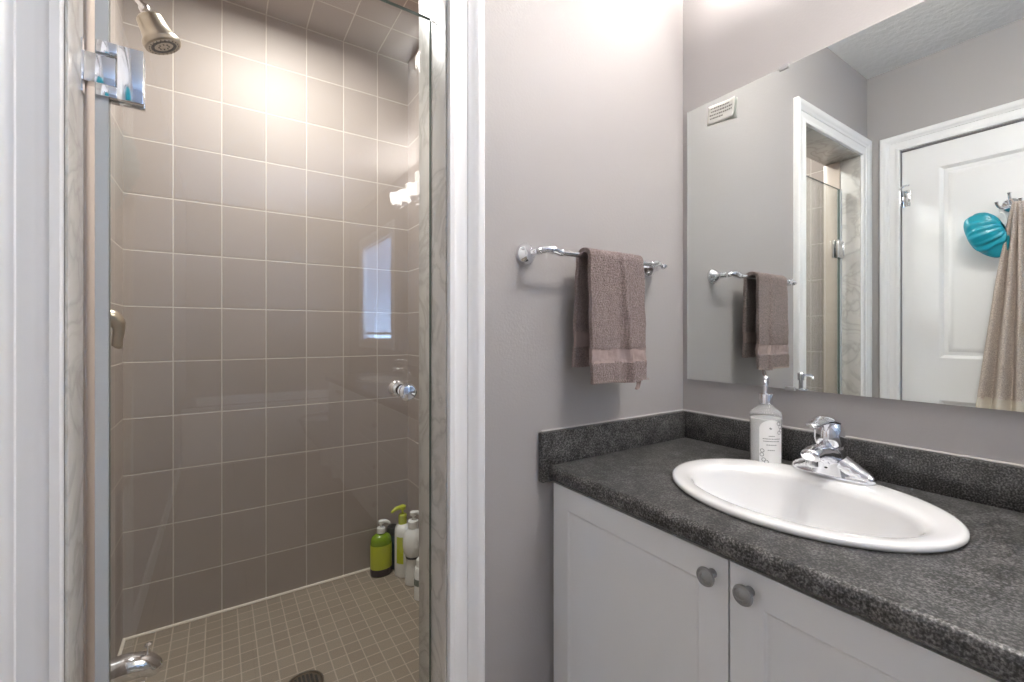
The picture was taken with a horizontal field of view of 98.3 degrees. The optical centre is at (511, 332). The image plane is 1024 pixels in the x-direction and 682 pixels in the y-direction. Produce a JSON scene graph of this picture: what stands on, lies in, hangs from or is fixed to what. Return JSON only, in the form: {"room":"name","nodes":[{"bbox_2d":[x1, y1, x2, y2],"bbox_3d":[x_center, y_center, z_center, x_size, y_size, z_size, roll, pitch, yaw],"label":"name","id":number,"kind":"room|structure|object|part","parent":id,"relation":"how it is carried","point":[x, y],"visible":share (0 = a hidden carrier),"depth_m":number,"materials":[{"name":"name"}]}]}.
{"room":"bathroom","nodes":[
{"label":"bathroom","id":0,"kind":"room"},
{"bbox_2d":[111,0,122,657],"bbox_3d":[-1.149,-0.043,1.126,0.100,2.587,1.035,0,0,-33],"label":"wall","id":1,"kind":"structure","parent":0,"point":[116,5],"depth_m":1.47,"materials":[{"name":"tile"}]},
{"bbox_2d":[111,309,125,348],"bbox_3d":[-1.062,-0.034,1.157,0.080,0.154,0.152,0,0,-33],"label":"shower valve","id":2,"kind":"object","parent":1,"relation":"attached to","point":[118,323],"visible":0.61,"depth_m":1.16,"materials":[{"name":"silver metal"}]},
{"bbox_2d":[111,641,163,681],"bbox_3d":[-1.031,0.887,1.177,0.166,0.092,0.070,0,0,-33],"label":"tub spout","id":3,"kind":"object","parent":1,"relation":"attached to","point":[126,667],"visible":0.85,"depth_m":1.18,"materials":[{"name":"silver metal"}]},
{"bbox_3d":[-0.989,0.859,1.205,0.018,0.036,0.018,0,0,-33],"label":"diverter knob","id":4,"kind":"part","parent":3,"relation":"part of","materials":[{"name":"silver metal"}]},
{"bbox_2d":[134,0,181,54],"bbox_3d":[-1.012,-0.884,1.190,0.200,0.224,0.092,0,0,-33],"label":"showerhead","id":5,"kind":"object","parent":1,"relation":"attached to","point":[158,38],"visible":1,"depth_m":1.19,"materials":[{"name":"silver metal"}]},
{"bbox_3d":[-1.041,-0.926,1.170,0.123,0.102,0.017,0,0,-33],"label":"arm","id":6,"kind":"part","parent":5,"relation":"part of","materials":[{"name":"silver metal"}]},
{"bbox_2d":[123,0,407,637],"bbox_3d":[-0.979,-0.043,1.918,1.258,2.587,0.100,0,0,-33],"label":"wall","id":7,"kind":"structure","parent":0,"point":[265,164],"depth_m":1.81,"materials":[{"name":"tile"}]},
{"bbox_2d":[117,567,369,655],"bbox_3d":[-0.674,1.098,1.456,1.064,0.012,1.013,0,0,-33],"label":"trim","id":8,"kind":"structure","parent":7,"relation":"attached to","point":[366,569],"depth_m":1.76,"materials":[{"name":"beige tile"}]},
{"bbox_2d":[121,569,418,681],"bbox_3d":[-0.666,1.175,1.444,1.058,0.150,1.035,0,0,-33],"label":"floor","id":9,"kind":"structure","parent":0,"point":[359,627],"depth_m":1.59,"materials":[{"name":"tile"}]},
{"bbox_2d":[289,670,323,681],"bbox_3d":[-0.649,1.097,1.387,0.110,0.005,0.110,0,0,-33],"label":"floor drain","id":10,"kind":"object","parent":9,"relation":"on","point":[310,675],"visible":1,"depth_m":1.41,"materials":[{"name":"grey metal"}]},
{"bbox_2d":[370,519,391,577],"bbox_3d":[-0.599,0.978,2.027,0.097,0.245,0.078,0,0,-33],"label":"shampoo bottle","id":11,"kind":"object","parent":9,"relation":"on","point":[381,542],"visible":1,"depth_m":2.00,"materials":[{"name":"green plastic"}]},
{"bbox_2d":[387,524,395,568],"bbox_3d":[-0.561,1.004,2.089,0.064,0.191,0.064,0,0,-33],"label":"bottle","id":12,"kind":"object","parent":9,"relation":"on","point":[391,528],"visible":0.42,"depth_m":2.06,"materials":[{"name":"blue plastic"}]},
{"bbox_2d":[391,504,407,577],"bbox_3d":[-0.504,0.943,2.024,0.082,0.315,0.083,0,0,-1],"label":"wash bottle","id":13,"kind":"object","parent":9,"relation":"on","point":[401,526],"visible":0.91,"depth_m":1.99,"materials":[{"name":"white plastic"}]},
{"bbox_2d":[403,510,418,586],"bbox_3d":[-0.436,0.942,1.955,0.090,0.316,0.090,0,0,-33],"label":"lotion bottle","id":14,"kind":"object","parent":9,"relation":"on","point":[411,535],"visible":0.79,"depth_m":1.92,"materials":[{"name":"white plastic"}]},
{"bbox_2d":[414,557,418,600],"bbox_3d":[-0.376,1.018,1.842,0.061,0.164,0.061,0,0,-33],"label":"bottle","id":15,"kind":"object","parent":9,"relation":"on","point":[416,569],"visible":0.27,"depth_m":1.82,"materials":[{"name":"white plastic"}]},
{"bbox_2d":[225,0,418,63],"bbox_3d":[-0.666,-1.357,1.444,1.058,0.080,1.035,0,0,-33],"label":"ceiling","id":16,"kind":"structure","parent":0,"point":[377,26],"depth_m":1.85,"materials":[{"name":"tile"}]},
{"bbox_2d":[64,0,682,681],"bbox_3d":[-0.126,-0.093,1.091,1.748,2.487,0.150,0,0,-33],"label":"wall","id":17,"kind":"structure","parent":0,"point":[584,98],"depth_m":1.15,"materials":[{"name":"grey paint"}]},
{"bbox_2d":[83,0,94,681],"bbox_3d":[-0.722,0.061,0.756,0.008,1.917,0.075,0,0,-33],"label":"trim","id":18,"kind":"structure","parent":17,"relation":"attached to","point":[88,5],"depth_m":0.74,"materials":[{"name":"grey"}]},
{"bbox_2d":[0,0,484,681],"bbox_3d":[-0.395,0.080,0.810,0.789,2.140,0.023,0,0,-33],"label":"trim","id":19,"kind":"structure","parent":17,"relation":"attached to","point":[31,31],"depth_m":0.63,"materials":[{"name":"white"}]},
{"bbox_2d":[65,0,446,681],"bbox_3d":[-0.443,0.124,0.882,0.612,2.052,0.170,0,0,-33],"label":"trim","id":20,"kind":"structure","parent":17,"relation":"attached to","point":[436,10],"depth_m":0.99,"materials":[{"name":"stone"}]},
{"bbox_2d":[81,0,430,681],"bbox_3d":[-0.447,0.131,0.885,0.604,1.749,0.098,0,0,-33],"label":"shower door","id":21,"kind":"structure","parent":17,"relation":"attached to","point":[117,73],"depth_m":0.73,"materials":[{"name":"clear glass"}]},
{"bbox_3d":[-0.267,0.131,1.036,0.039,0.039,0.044,0,0,-33],"label":"knob","id":22,"kind":"part","parent":21,"relation":"part of","materials":[{"name":"silver metal"}]},
{"bbox_3d":[-0.237,0.131,0.991,0.039,0.039,0.044,0,0,-33],"label":"knob","id":23,"kind":"part","parent":21,"relation":"part of","materials":[{"name":"silver metal"}]},
{"bbox_2d":[516,243,667,277],"bbox_3d":[0.245,-0.197,1.201,0.514,0.055,0.075,0,0,-33],"label":"towel bar","id":24,"kind":"object","parent":17,"relation":"attached to","point":[525,253],"visible":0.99,"depth_m":1.09,"materials":[{"name":"silver metal"}]},
{"bbox_3d":[0.087,-0.199,1.075,0.086,0.025,0.030,0,0,-7],"label":"arm","id":25,"kind":"part","parent":24,"relation":"part of","materials":[{"name":"silver metal"}]},
{"bbox_3d":[0.260,-0.197,1.178,0.339,0.013,0.013,0,0,-33],"label":"rod","id":26,"kind":"part","parent":24,"relation":"part of","materials":[{"name":"silver metal"}]},
{"bbox_2d":[572,247,648,389],"bbox_3d":[0.265,-0.032,1.177,0.223,0.368,0.083,0,0,-30],"label":"hand towel","id":27,"kind":"object","parent":24,"relation":"hanging from","point":[609,318],"visible":1,"depth_m":1.15,"materials":[{"name":"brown fabric"}]},
{"bbox_3d":[0.423,-0.199,1.296,0.030,0.025,0.086,0,0,31],"label":"arm","id":28,"kind":"part","parent":24,"relation":"part of","materials":[{"name":"silver metal"}]},
{"bbox_2d":[408,49,418,526],"bbox_3d":[-0.183,-0.043,1.763,0.100,2.587,1.035,0,0,-33],"label":"wall","id":29,"kind":"structure","parent":0,"point":[413,65],"depth_m":2.09,"materials":[{"name":"tile"}]},
{"bbox_2d":[683,0,1023,464],"bbox_3d":[1.824,-0.093,-0.352,0.120,2.487,4.405,0,0,-33],"label":"wall","id":30,"kind":"structure","parent":0,"point":[729,45],"depth_m":1.18,"materials":[{"name":"grey paint"}]},
{"bbox_2d":[541,409,1023,466],"bbox_3d":[1.051,0.252,0.181,0.584,0.005,2.666,0,0,-33],"label":"trim","id":31,"kind":"structure","parent":30,"relation":"attached to","point":[966,456],"depth_m":1.13,"materials":[{"name":"grey"}]},
{"bbox_2d":[685,411,1023,512],"bbox_3d":[1.295,0.295,0.324,0.018,0.084,2.655,0,0,-33],"label":"backsplash","id":32,"kind":"structure","parent":30,"relation":"attached to","point":[999,485],"depth_m":0.96,"materials":[{"name":"laminate"}]},
{"bbox_2d":[687,0,1023,411],"bbox_3d":[1.277,-0.282,0.353,0.017,0.870,2.584,0,0,-33],"label":"mirror","id":33,"kind":"object","parent":30,"relation":"attached to","point":[855,207],"visible":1,"depth_m":1.02,"materials":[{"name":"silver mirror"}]},
{"bbox_3d":[1.136,1.200,-0.805,1.768,0.100,4.405,0,0,-33],"label":"floor","id":34,"kind":"structure","parent":0,"visible":0},
{"bbox_2d":[554,482,1006,681],"bbox_3d":[1.048,0.763,0.183,0.573,0.774,2.653,0,0,-33],"label":"vanity cabinet","id":35,"kind":"object","parent":34,"relation":"on","point":[636,600],"visible":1,"depth_m":0.82,"materials":[{"name":"white wood"}]},
{"bbox_3d":[0.244,0.710,0.950,0.020,0.651,0.469,0,0,-33],"label":"door","id":36,"kind":"part","parent":35,"relation":"part of","materials":[{"name":"white wood"}]},
{"bbox_3d":[0.338,0.418,0.764,0.028,0.033,0.033,0,0,-33],"label":"knob","id":37,"kind":"part","parent":35,"relation":"part of","materials":[{"name":"grey metal"}]},
{"bbox_3d":[0.374,0.418,0.710,0.028,0.033,0.033,0,0,-33],"label":"knob","id":38,"kind":"part","parent":35,"relation":"part of","materials":[{"name":"grey metal"}]},
{"bbox_2d":[539,410,1023,681],"bbox_3d":[1.050,0.315,0.174,0.592,0.126,2.674,0,0,-33],"label":"countertop","id":39,"kind":"structure","parent":35,"relation":"on","point":[965,604],"depth_m":0.79,"materials":[{"name":"laminate"}]},
{"bbox_2d":[750,376,781,462],"bbox_3d":[0.650,0.223,1.135,0.076,0.224,0.075,0,0,-33],"label":"soap dispenser","id":40,"kind":"object","parent":39,"relation":"on","point":[765,430],"visible":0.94,"depth_m":1.11,"materials":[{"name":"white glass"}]},
{"bbox_2d":[760,422,781,462],"bbox_3d":[0.646,0.273,1.103,0.051,0.104,0.010,0,0,8],"label":"print","id":41,"kind":"object","parent":40,"relation":"attached to","point":[770,432],"depth_m":1.10,"materials":[{"name":"grey paper"}]},
{"bbox_2d":[672,458,969,553],"bbox_3d":[0.580,0.399,0.910,0.411,0.153,0.505,0,0,-33],"label":"sink","id":42,"kind":"object","parent":39,"relation":"in","point":[781,497],"visible":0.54,"depth_m":0.92,"materials":[{"name":"white ceramic"}]},
{"bbox_2d":[792,416,876,484],"bbox_3d":[0.691,0.255,0.982,0.145,0.142,0.164,0,0,-33],"label":"faucet","id":43,"kind":"object","parent":39,"relation":"on","point":[828,457],"visible":1,"depth_m":0.97,"materials":[{"name":"silver metal"}]},
{"bbox_3d":[0.681,0.272,0.976,0.122,0.057,0.053,0,0,-33],"label":"spout","id":44,"kind":"part","parent":43,"relation":"part of","materials":[{"name":"silver metal"}]},
{"bbox_3d":[0.689,0.219,0.981,0.122,0.068,0.060,0,0,-33],"label":"lever handle","id":45,"kind":"part","parent":43,"relation":"part of","materials":[{"name":"silver metal"}]},
{"bbox_3d":[0.726,0.299,1.006,0.054,0.053,0.164,0,0,-33],"label":"plate","id":46,"kind":"part","parent":43,"relation":"part of","materials":[{"name":"silver metal"}]},
{"bbox_3d":[0.503,0.710,0.558,0.020,0.651,0.462,0,0,-33],"label":"door","id":47,"kind":"part","parent":35,"relation":"part of","materials":[{"name":"white wood"}]}
]}

